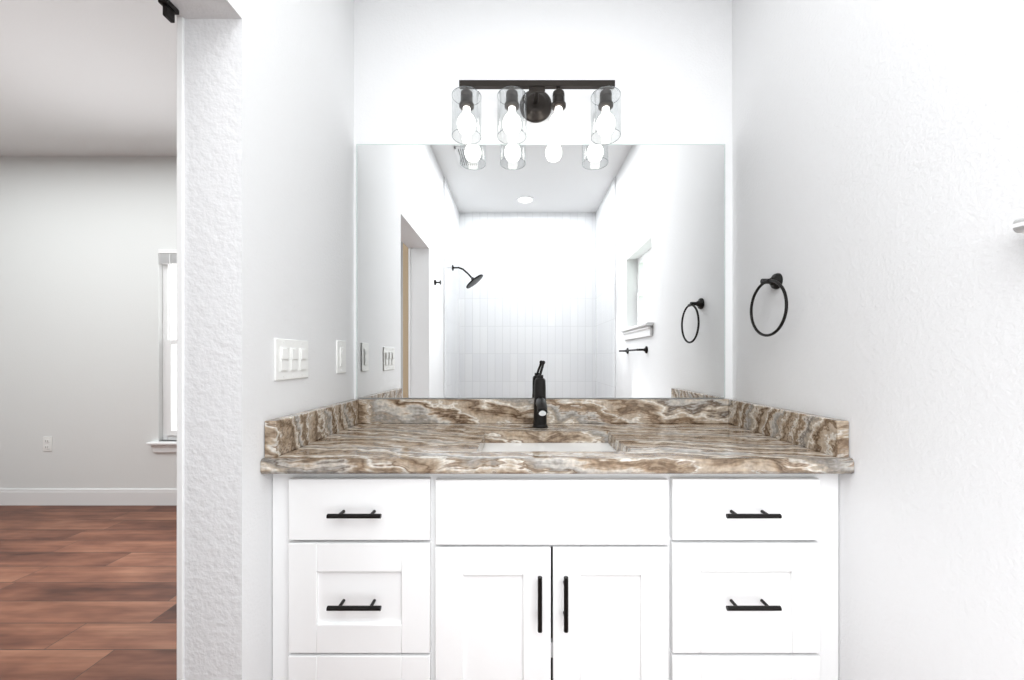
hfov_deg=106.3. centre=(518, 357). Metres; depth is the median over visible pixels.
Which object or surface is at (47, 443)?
outlet
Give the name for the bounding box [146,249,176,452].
bedroom window
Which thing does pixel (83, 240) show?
wall
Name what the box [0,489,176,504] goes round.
baseboard
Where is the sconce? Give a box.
[452,80,620,144]
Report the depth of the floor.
1.89 m
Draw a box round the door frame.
[177,17,183,679]
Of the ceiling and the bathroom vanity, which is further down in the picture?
the bathroom vanity
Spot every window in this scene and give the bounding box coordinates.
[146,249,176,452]
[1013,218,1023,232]
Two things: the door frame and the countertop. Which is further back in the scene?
the countertop
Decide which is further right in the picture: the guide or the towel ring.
the towel ring
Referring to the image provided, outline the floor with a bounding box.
[0,505,176,679]
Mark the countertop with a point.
(454, 436)
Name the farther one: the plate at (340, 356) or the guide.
the plate at (340, 356)
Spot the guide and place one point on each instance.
(170, 10)
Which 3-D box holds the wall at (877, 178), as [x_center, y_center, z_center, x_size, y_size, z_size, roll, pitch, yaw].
[0.921,-0.214,0.190,0.162,2.740,2.980,0,0,0]
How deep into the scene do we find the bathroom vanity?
1.00 m
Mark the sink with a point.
(548, 447)
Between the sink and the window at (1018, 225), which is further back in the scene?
the sink
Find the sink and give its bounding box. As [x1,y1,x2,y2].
[483,443,615,450]
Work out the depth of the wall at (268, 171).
0.94 m
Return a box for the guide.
[158,0,178,22]
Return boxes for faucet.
[532,361,547,427]
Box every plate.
[274,338,307,380]
[336,340,345,372]
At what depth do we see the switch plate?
1.09 m
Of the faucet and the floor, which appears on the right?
the faucet
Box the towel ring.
[750,273,787,336]
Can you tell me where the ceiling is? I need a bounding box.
[0,0,176,156]
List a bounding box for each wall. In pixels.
[0,157,176,488]
[170,0,353,679]
[354,0,731,398]
[732,0,1023,679]
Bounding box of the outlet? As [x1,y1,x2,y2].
[43,437,51,450]
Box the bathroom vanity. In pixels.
[273,474,837,679]
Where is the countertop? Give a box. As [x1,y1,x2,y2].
[260,399,853,473]

